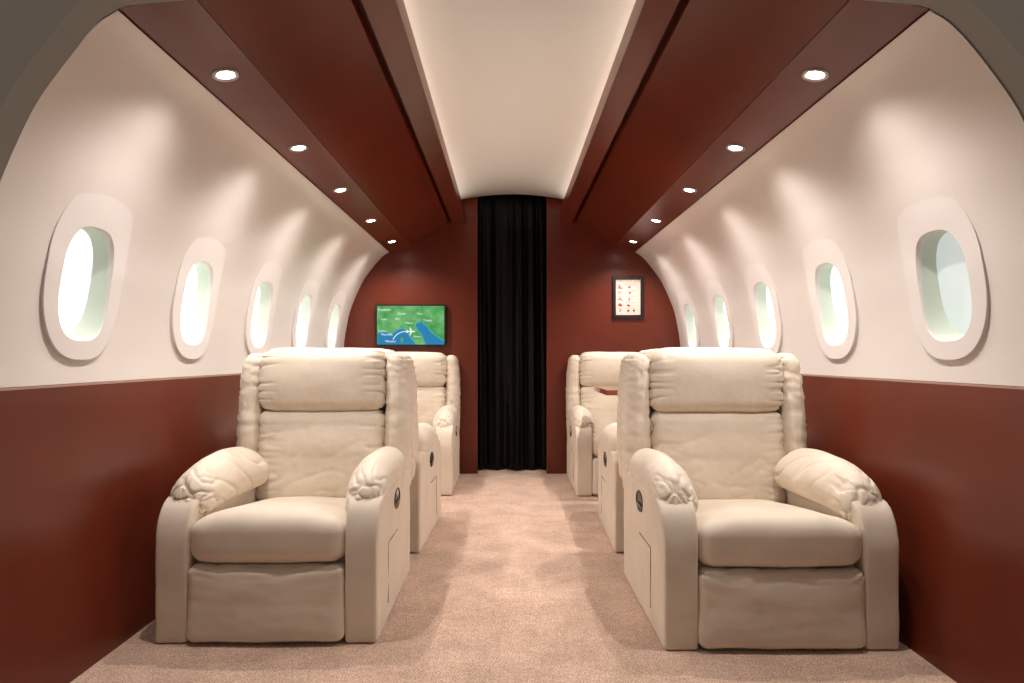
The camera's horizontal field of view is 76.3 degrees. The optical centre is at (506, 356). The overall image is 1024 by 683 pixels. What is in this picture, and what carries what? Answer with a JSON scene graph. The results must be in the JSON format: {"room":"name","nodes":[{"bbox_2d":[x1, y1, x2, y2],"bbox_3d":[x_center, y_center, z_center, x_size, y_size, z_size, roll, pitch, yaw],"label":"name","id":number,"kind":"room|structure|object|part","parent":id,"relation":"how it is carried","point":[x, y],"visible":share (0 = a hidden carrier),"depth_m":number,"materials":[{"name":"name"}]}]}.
{"room":"aircraft cabin","nodes":[
{"label":"aircraft cabin","id":0,"kind":"room"},
{"bbox_2d":[0,375,240,682],"bbox_3d":[-1.433,0.562,3.745,0.103,0.936,4.010,0,0,0],"label":"wall","id":1,"kind":"structure","parent":0,"point":[88,473],"depth_m":2.18,"materials":[{"name":"paint"}]},
{"bbox_2d":[0,373,241,390],"bbox_3d":[-1.449,0.092,3.745,0.042,0.008,4.010,0,0,0],"label":"trim","id":2,"kind":"structure","parent":1,"relation":"attached to","point":[170,378],"depth_m":2.30,"materials":[{"name":"beige"}]},
{"bbox_2d":[0,10,388,387],"bbox_3d":[-1.244,-0.421,3.745,0.413,1.019,4.010,0,0,0],"label":"wall","id":3,"kind":"structure","parent":0,"point":[121,120],"depth_m":2.41,"materials":[{"name":"beige paint"}]},
{"bbox_2d":[40,192,132,359],"bbox_3d":[-1.415,-0.285,2.190,0.200,0.591,0.400,0,0,0],"label":"window","id":4,"kind":"structure","parent":3,"relation":"in","point":[84,272],"depth_m":2.23,"materials":[{"name":"white plastic"}]},
{"bbox_3d":[-1.482,-0.259,2.190,0.066,0.364,0.248,0,0,0],"label":"pane","id":5,"kind":"part","parent":4,"relation":"part of","materials":[{"name":"grey"}]},
{"bbox_2d":[170,237,225,358],"bbox_3d":[-1.415,-0.285,2.964,0.200,0.591,0.400,0,0,0],"label":"window","id":6,"kind":"structure","parent":3,"relation":"in","point":[194,302],"depth_m":3.03,"materials":[{"name":"white plastic"}]},
{"bbox_3d":[-1.482,-0.259,2.964,0.066,0.364,0.248,0,0,0],"label":"pane","id":7,"kind":"part","parent":6,"relation":"part of","materials":[{"name":"grey"}]},
{"bbox_2d":[212,68,239,81],"bbox_3d":[-0.945,-0.949,2.190,0.087,0.029,0.088,0,0,-6],"label":"recessed light","id":8,"kind":"object","parent":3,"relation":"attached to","point":[225,74],"visible":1,"depth_m":2.18,"materials":[{"name":"silver metal"}]},
{"bbox_3d":[-0.945,-0.946,2.190,0.061,0.008,0.061,-11,0,0],"label":"bulb","id":9,"kind":"part","parent":8,"relation":"part of","materials":[{"name":"white glass"}]},
{"bbox_2d":[244,262,281,354],"bbox_3d":[-1.415,-0.285,3.746,0.200,0.591,0.400,0,0,0],"label":"window","id":10,"kind":"structure","parent":3,"relation":"in","point":[261,306],"depth_m":3.83,"materials":[{"name":"white plastic"}]},
{"bbox_3d":[-1.482,-0.259,3.746,0.066,0.364,0.248,0,0,0],"label":"pane","id":11,"kind":"part","parent":10,"relation":"part of","materials":[{"name":"grey"}]},
{"bbox_2d":[117,0,410,251],"bbox_3d":[-0.959,-0.961,3.745,0.233,0.063,4.010,0,0,0],"label":"trim","id":12,"kind":"structure","parent":3,"relation":"attached to","point":[184,30],"depth_m":2.37,"materials":[{"name":"paint"}]},
{"bbox_2d":[288,144,308,151],"bbox_3d":[-0.945,-0.949,2.955,0.087,0.029,0.088,0,0,-6],"label":"recessed light","id":13,"kind":"object","parent":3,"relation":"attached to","point":[299,147],"visible":1,"depth_m":2.95,"materials":[{"name":"silver metal"}]},
{"bbox_3d":[-0.945,-0.946,2.955,0.061,0.008,0.061,-11,0,0],"label":"bulb","id":14,"kind":"part","parent":13,"relation":"part of","materials":[{"name":"white glass"}]},
{"bbox_2d":[291,279,318,347],"bbox_3d":[-1.415,-0.285,4.520,0.200,0.591,0.400,0,0,0],"label":"window","id":15,"kind":"structure","parent":3,"relation":"in","point":[305,305],"depth_m":4.62,"materials":[{"name":"white plastic"}]},
{"bbox_3d":[-1.482,-0.259,4.520,0.066,0.364,0.248,0,0,0],"label":"pane","id":16,"kind":"part","parent":15,"relation":"part of","materials":[{"name":"grey"}]},
{"bbox_2d":[324,290,345,347],"bbox_3d":[-1.415,-0.285,5.300,0.200,0.591,0.400,0,0,0],"label":"window","id":17,"kind":"structure","parent":3,"relation":"in","point":[333,322],"depth_m":5.41,"materials":[{"name":"white plastic"}]},
{"bbox_2d":[333,187,347,192],"bbox_3d":[-0.945,-0.949,3.700,0.087,0.029,0.088,0,0,-6],"label":"recessed light","id":18,"kind":"object","parent":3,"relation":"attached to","point":[339,190],"visible":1,"depth_m":3.69,"materials":[{"name":"silver metal"}]},
{"bbox_2d":[365,219,376,222],"bbox_3d":[-0.945,-0.949,4.530,0.087,0.029,0.088,0,0,-6],"label":"recessed light","id":19,"kind":"object","parent":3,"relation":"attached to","point":[368,220],"visible":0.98,"depth_m":4.52,"materials":[{"name":"silver metal"}]},
{"bbox_2d":[344,197,679,473],"bbox_3d":[0.045,-0.280,5.775,3.240,2.620,0.050,0,0,0],"label":"wall","id":20,"kind":"structure","parent":0,"point":[442,267],"depth_m":5.75,"materials":[{"name":"paint"}]},
{"bbox_2d":[199,0,448,246],"bbox_3d":[-0.686,-1.091,3.745,0.347,0.242,4.010,0,0,0],"label":"overhead bin","id":21,"kind":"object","parent":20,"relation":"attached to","point":[321,56],"depth_m":2.62,"materials":[{"name":"paint"}]},
{"bbox_2d":[355,0,464,222],"bbox_3d":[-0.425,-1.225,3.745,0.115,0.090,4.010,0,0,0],"label":"trim","id":22,"kind":"structure","parent":20,"relation":"attached to","point":[389,20],"depth_m":2.87,"materials":[{"name":"paint"}]},
{"bbox_2d":[376,304,445,345],"bbox_3d":[-0.843,-0.278,5.725,0.615,0.365,0.046,0,0,0],"label":"television","id":23,"kind":"object","parent":20,"relation":"attached to","point":[396,324],"visible":1,"depth_m":5.70,"materials":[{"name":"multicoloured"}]},
{"bbox_2d":[559,0,684,222],"bbox_3d":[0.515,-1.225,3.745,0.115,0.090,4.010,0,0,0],"label":"trim","id":24,"kind":"structure","parent":20,"relation":"attached to","point":[648,21],"depth_m":2.87,"materials":[{"name":"paint"}]},
{"bbox_2d":[612,276,643,317],"bbox_3d":[1.065,-0.526,5.737,0.273,0.370,0.023,0,0,0],"label":"framed notice","id":25,"kind":"object","parent":20,"relation":"attached to","point":[627,291],"visible":1,"depth_m":5.74,"materials":[{"name":"black"}]},
{"bbox_2d":[575,0,847,245],"bbox_3d":[0.776,-1.091,3.745,0.347,0.242,4.010,0,0,0],"label":"overhead bin","id":26,"kind":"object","parent":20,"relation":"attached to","point":[716,56],"depth_m":2.62,"materials":[{"name":"paint"}]},
{"bbox_2d":[0,0,1023,180],"bbox_3d":[0.045,-0.420,1.725,5.200,2.900,0.030,0,0,0],"label":"wall","id":27,"kind":"structure","parent":0,"point":[38,37],"depth_m":1.72,"materials":[{"name":"grey paint"}]},
{"bbox_2d":[488,194,535,195],"bbox_3d":[0.045,-0.280,6.075,3.240,2.620,0.050,0,0,0],"label":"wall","id":28,"kind":"structure","parent":0,"point":[504,194],"depth_m":6.05,"materials":[{"name":"black"}]},
{"bbox_2d":[70,468,956,682],"bbox_3d":[0.045,1.055,2.750,5.200,0.050,6.700,0,0,0],"label":"floor","id":29,"kind":"structure","parent":0,"point":[519,577],"depth_m":2.41,"materials":[{"name":"beige carpet"}]},
{"bbox_2d":[155,347,412,642],"bbox_3d":[-0.864,0.492,2.782,0.817,1.077,0.956,0,0,0],"label":"recliner","id":30,"kind":"object","parent":29,"relation":"on","point":[298,530],"visible":1,"depth_m":2.44,"materials":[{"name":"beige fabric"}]},
{"bbox_3d":[-1.206,0.772,2.735,0.126,0.519,0.803,0,0,0],"label":"armrest","id":31,"kind":"part","parent":30,"relation":"part of","materials":[{"name":"beige leather"}]},
{"bbox_2d":[191,496,346,562],"bbox_3d":[-0.865,0.691,2.671,0.579,0.263,0.718,0,0,0],"label":"seat cushion","id":32,"kind":"object","parent":30,"relation":"on","point":[224,529],"depth_m":2.33,"materials":[{"name":"beige leather"}]},
{"bbox_3d":[-0.865,0.865,2.715,0.560,0.270,0.640,0,0,0],"label":"frame","id":33,"kind":"part","parent":30,"relation":"part of","materials":[{"name":"beige leather"}]},
{"bbox_2d":[255,409,384,500],"bbox_3d":[-0.867,0.459,3.076,0.604,0.441,0.252,0,0,0],"label":"cushion","id":34,"kind":"object","parent":30,"relation":"on","point":[305,452],"depth_m":2.98,"materials":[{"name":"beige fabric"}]},
{"bbox_2d":[258,347,386,410],"bbox_3d":[-0.866,0.108,3.117,0.600,0.309,0.263,0,0,0],"label":"cushion","id":35,"kind":"object","parent":30,"relation":"on","point":[289,378],"depth_m":3.00,"materials":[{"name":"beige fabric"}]},
{"bbox_3d":[-0.525,0.771,2.735,0.127,0.518,0.804,0,0,0],"label":"armrest","id":36,"kind":"part","parent":30,"relation":"part of","materials":[{"name":"beige leather"}]},
{"bbox_3d":[-0.464,0.595,2.750,0.008,0.090,0.132,0,0,0],"label":"release handle","id":37,"kind":"part","parent":30,"relation":"part of","materials":[{"name":"grey plastic"}]},
{"bbox_2d":[370,348,440,552],"bbox_3d":[-0.855,0.492,3.777,0.847,1.078,0.953,0,0,2],"label":"recliner","id":38,"kind":"object","parent":29,"relation":"on","point":[425,487],"visible":0.15,"depth_m":3.51,"materials":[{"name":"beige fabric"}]},
{"bbox_2d":[370,348,396,355],"bbox_3d":[-0.868,0.109,3.444,0.625,0.310,0.260,0,0,2],"label":"cushion","id":39,"kind":"object","parent":38,"relation":"on","point":[387,351],"depth_m":3.36,"materials":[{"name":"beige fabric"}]},
{"bbox_3d":[-0.502,0.772,3.813,0.131,0.518,0.802,0,0,2],"label":"armrest","id":40,"kind":"part","parent":38,"relation":"part of","materials":[{"name":"beige leather"}]},
{"bbox_3d":[-0.439,0.595,3.795,0.009,0.090,0.132,0,0,2],"label":"release handle","id":41,"kind":"part","parent":38,"relation":"part of","materials":[{"name":"grey plastic"}]},
{"bbox_2d":[397,352,460,494],"bbox_3d":[-0.823,0.492,5.278,0.847,1.078,0.953,0,0,0],"label":"recliner","id":42,"kind":"object","parent":29,"relation":"on","point":[437,374],"visible":0.41,"depth_m":5.49,"materials":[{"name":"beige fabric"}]},
{"bbox_2d":[397,352,446,386],"bbox_3d":[-0.822,0.109,5.612,0.625,0.310,0.260,0,0,0],"label":"cushion","id":43,"kind":"object","parent":42,"relation":"on","point":[430,367],"depth_m":5.50,"materials":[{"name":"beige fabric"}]},
{"bbox_2d":[417,386,445,426],"bbox_3d":[-0.822,0.458,5.568,0.620,0.436,0.254,0,0,0],"label":"cushion","id":44,"kind":"object","parent":42,"relation":"on","point":[430,399],"depth_m":5.49,"materials":[{"name":"beige fabric"}]},
{"bbox_3d":[-0.471,0.771,5.229,0.131,0.518,0.802,0,0,0],"label":"armrest","id":45,"kind":"part","parent":42,"relation":"part of","materials":[{"name":"beige leather"}]},
{"bbox_2d":[478,195,545,469],"bbox_3d":[0.044,-0.226,5.917,0.724,2.488,0.104,0,0,0],"label":"curtain","id":46,"kind":"object","parent":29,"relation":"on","point":[511,229],"visible":0.89,"depth_m":5.92,"materials":[{"name":"black fabric"}]},
{"bbox_2d":[566,352,638,495],"bbox_3d":[0.914,0.492,5.257,0.817,1.077,0.956,0,0,0],"label":"recliner","id":47,"kind":"object","parent":29,"relation":"on","point":[589,411],"visible":0.39,"depth_m":5.45,"materials":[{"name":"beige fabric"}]},
{"bbox_3d":[0.572,0.772,5.210,0.126,0.519,0.803,0,0,0],"label":"armrest","id":48,"kind":"part","parent":47,"relation":"part of","materials":[{"name":"beige leather"}]},
{"bbox_2d":[592,432,601,456],"bbox_3d":[0.913,0.691,5.146,0.579,0.263,0.718,0,0,0],"label":"seat cushion","id":49,"kind":"object","parent":47,"relation":"on","point":[595,435],"depth_m":4.82,"materials":[{"name":"beige leather"}]},
{"bbox_2d":[580,386,618,433],"bbox_3d":[0.911,0.459,5.551,0.604,0.441,0.252,0,0,0],"label":"cushion","id":50,"kind":"object","parent":47,"relation":"on","point":[603,408],"depth_m":5.46,"materials":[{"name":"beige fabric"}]},
{"bbox_2d":[579,352,638,386],"bbox_3d":[0.912,0.108,5.592,0.600,0.309,0.263,0,0,0],"label":"cushion","id":51,"kind":"object","parent":47,"relation":"on","point":[595,368],"depth_m":5.48,"materials":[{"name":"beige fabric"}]},
{"bbox_2d":[594,386,618,394],"bbox_3d":[1.058,0.624,4.577,0.815,0.812,0.605,0,0,0],"label":"table","id":52,"kind":"object","parent":29,"relation":"on","point":[606,390],"visible":0.06,"depth_m":4.49,"materials":[{"name":"brown wood"}]},
{"bbox_2d":[598,349,652,551],"bbox_3d":[0.973,0.492,3.758,0.817,1.077,0.956,0,0,2],"label":"recliner","id":53,"kind":"object","parent":29,"relation":"on","point":[610,482],"visible":0.16,"depth_m":3.52,"materials":[{"name":"beige fabric"}]},
{"bbox_3d":[0.574,0.595,3.802,0.008,0.090,0.132,0,0,2],"label":"release handle","id":54,"kind":"part","parent":53,"relation":"part of","materials":[{"name":"grey plastic"}]},
{"bbox_3d":[0.635,0.771,3.815,0.127,0.518,0.804,0,0,2],"label":"armrest","id":55,"kind":"part","parent":53,"relation":"part of","materials":[{"name":"beige leather"}]},
{"bbox_2d":[637,349,652,355],"bbox_3d":[0.965,0.108,3.423,0.600,0.309,0.263,0,0,2],"label":"cushion","id":56,"kind":"object","parent":53,"relation":"on","point":[645,352],"depth_m":3.36,"materials":[{"name":"beige fabric"}]},
{"bbox_2d":[621,347,898,649],"bbox_3d":[0.963,0.492,2.728,0.847,1.078,0.953,0,0,0],"label":"recliner","id":57,"kind":"object","parent":29,"relation":"on","point":[739,533],"visible":1,"depth_m":2.38,"materials":[{"name":"beige fabric"}]},
{"bbox_3d":[0.549,0.595,2.695,0.009,0.090,0.132,0,0,0],"label":"release handle","id":58,"kind":"part","parent":57,"relation":"part of","materials":[{"name":"grey plastic"}]},
{"bbox_3d":[0.611,0.772,2.680,0.131,0.518,0.802,0,0,0],"label":"armrest","id":59,"kind":"part","parent":57,"relation":"part of","materials":[{"name":"beige leather"}]},
{"bbox_2d":[646,347,783,411],"bbox_3d":[0.964,0.109,3.062,0.625,0.310,0.260,0,0,0],"label":"cushion","id":60,"kind":"object","parent":57,"relation":"on","point":[678,379],"depth_m":2.95,"materials":[{"name":"beige fabric"}]},
{"bbox_2d":[649,409,786,503],"bbox_3d":[0.964,0.458,3.018,0.620,0.436,0.254,0,0,0],"label":"cushion","id":61,"kind":"object","parent":57,"relation":"on","point":[731,454],"depth_m":2.93,"materials":[{"name":"beige fabric"}]},
{"bbox_3d":[0.964,0.865,2.660,0.580,0.270,0.640,0,0,0],"label":"frame","id":62,"kind":"part","parent":57,"relation":"part of","materials":[{"name":"beige leather"}]},
{"bbox_2d":[696,499,861,567],"bbox_3d":[0.965,0.693,2.616,0.599,0.260,0.721,0,0,0],"label":"seat cushion","id":63,"kind":"object","parent":57,"relation":"on","point":[731,533],"depth_m":2.28,"materials":[{"name":"beige leather"}]},
{"bbox_3d":[1.315,0.771,2.679,0.131,0.518,0.802,0,0,0],"label":"armrest","id":64,"kind":"part","parent":57,"relation":"part of","materials":[{"name":"beige leather"}]},
{"bbox_2d":[404,0,635,198],"bbox_3d":[0.045,-1.346,3.630,1.054,0.076,3.740,0,0,0],"label":"ceiling","id":65,"kind":"structure","parent":0,"point":[516,87],"depth_m":3.19,"materials":[{"name":"white paint"}]},
{"bbox_2d":[635,9,1023,386],"bbox_3d":[1.335,-0.421,3.745,0.413,1.019,4.010,0,0,0],"label":"wall","id":66,"kind":"structure","parent":0,"point":[927,115],"depth_m":2.46,"materials":[{"name":"beige paint"}]},
{"bbox_2d":[650,219,661,222],"bbox_3d":[1.035,-0.949,4.530,0.087,0.029,0.088,0,0,-6],"label":"recessed light","id":67,"kind":"object","parent":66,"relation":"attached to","point":[651,220],"visible":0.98,"depth_m":4.52,"materials":[{"name":"silver metal"}]},
{"bbox_2d":[678,291,699,346],"bbox_3d":[1.505,-0.285,5.330,0.200,0.591,0.400,0,0,0],"label":"window","id":68,"kind":"structure","parent":66,"relation":"in","point":[690,322],"depth_m":5.44,"materials":[{"name":"white plastic"}]},
{"bbox_2d":[681,187,696,192],"bbox_3d":[1.035,-0.949,3.700,0.087,0.029,0.088,0,0,-6],"label":"recessed light","id":69,"kind":"object","parent":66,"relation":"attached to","point":[686,189],"visible":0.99,"depth_m":3.69,"materials":[{"name":"silver metal"}]},
{"bbox_2d":[705,280,733,347],"bbox_3d":[1.505,-0.285,4.560,0.200,0.591,0.400,0,0,0],"label":"window","id":70,"kind":"structure","parent":66,"relation":"in","point":[720,310],"depth_m":4.66,"materials":[{"name":"white plastic"}]},
{"bbox_3d":[1.572,-0.259,4.560,0.066,0.364,0.248,0,0,0],"label":"pane","id":71,"kind":"part","parent":70,"relation":"part of","materials":[{"name":"grey"}]},
{"bbox_2d":[725,144,745,151],"bbox_3d":[1.035,-0.949,2.955,0.087,0.029,0.088,0,0,-6],"label":"recessed light","id":72,"kind":"object","parent":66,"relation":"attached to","point":[733,147],"visible":1,"depth_m":2.95,"materials":[{"name":"silver metal"}]},
{"bbox_3d":[1.035,-0.946,2.955,0.061,0.008,0.061,11,0,0],"label":"bulb","id":73,"kind":"part","parent":72,"relation":"part of","materials":[{"name":"white"}]},
{"bbox_2d":[744,264,782,353],"bbox_3d":[1.505,-0.285,3.790,0.200,0.591,0.400,0,0,0],"label":"window","id":74,"kind":"structure","parent":66,"relation":"in","point":[764,303],"depth_m":3.88,"materials":[{"name":"white plastic"}]},
{"bbox_3d":[1.572,-0.259,3.790,0.066,0.364,0.248,0,0,0],"label":"pane","id":75,"kind":"part","parent":74,"relation":"part of","materials":[{"name":"grey"}]},
{"bbox_2d":[613,0,930,251],"bbox_3d":[1.048,-0.961,3.745,0.233,0.063,4.010,0,0,0],"label":"trim","id":76,"kind":"structure","parent":66,"relation":"attached to","point":[860,29],"depth_m":2.37,"materials":[{"name":"paint"}]},
{"bbox_2d":[801,68,828,81],"bbox_3d":[1.035,-0.949,2.190,0.087,0.029,0.088,0,0,-6],"label":"recessed light","id":77,"kind":"object","parent":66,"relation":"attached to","point":[815,74],"visible":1,"depth_m":2.18,"materials":[{"name":"silver metal"}]},
{"bbox_3d":[1.035,-0.946,2.190,0.061,0.008,0.061,11,0,0],"label":"bulb","id":78,"kind":"part","parent":77,"relation":"part of","materials":[{"name":"white glass"}]},
{"bbox_2d":[802,239,857,358],"bbox_3d":[1.505,-0.285,3.015,0.200,0.591,0.400,0,0,0],"label":"window","id":79,"kind":"structure","parent":66,"relation":"in","point":[829,279],"depth_m":3.08,"materials":[{"name":"white plastic"}]},
{"bbox_3d":[1.572,-0.259,3.015,0.066,0.364,0.248,0,0,0],"label":"pane","id":80,"kind":"part","parent":79,"relation":"part of","materials":[{"name":"grey"}]},
{"bbox_2d":[897,196,989,359],"bbox_3d":[1.505,-0.285,2.245,0.200,0.591,0.400,0,0,0],"label":"window","id":81,"kind":"structure","parent":66,"relation":"in","point":[946,279],"depth_m":2.29,"materials":[{"name":"white plastic"}]},
{"bbox_3d":[1.572,-0.259,2.245,0.066,0.364,0.248,0,0,0],"label":"pane","id":82,"kind":"part","parent":81,"relation":"part of","materials":[{"name":"grey"}]},
{"bbox_2d":[802,376,1023,682],"bbox_3d":[1.499,0.562,3.745,0.152,0.936,4.010,0,0,0],"label":"wall","id":83,"kind":"structure","parent":0,"point":[947,461],"depth_m":2.17,"materials":[{"name":"paint"}]},
{"bbox_2d":[800,374,1023,389],"bbox_3d":[1.539,0.092,3.745,0.042,0.008,4.010,0,0,0],"label":"trim","id":84,"kind":"structure","parent":83,"relation":"attached to","point":[863,378],"depth_m":2.37,"materials":[{"name":"beige"}]}
]}

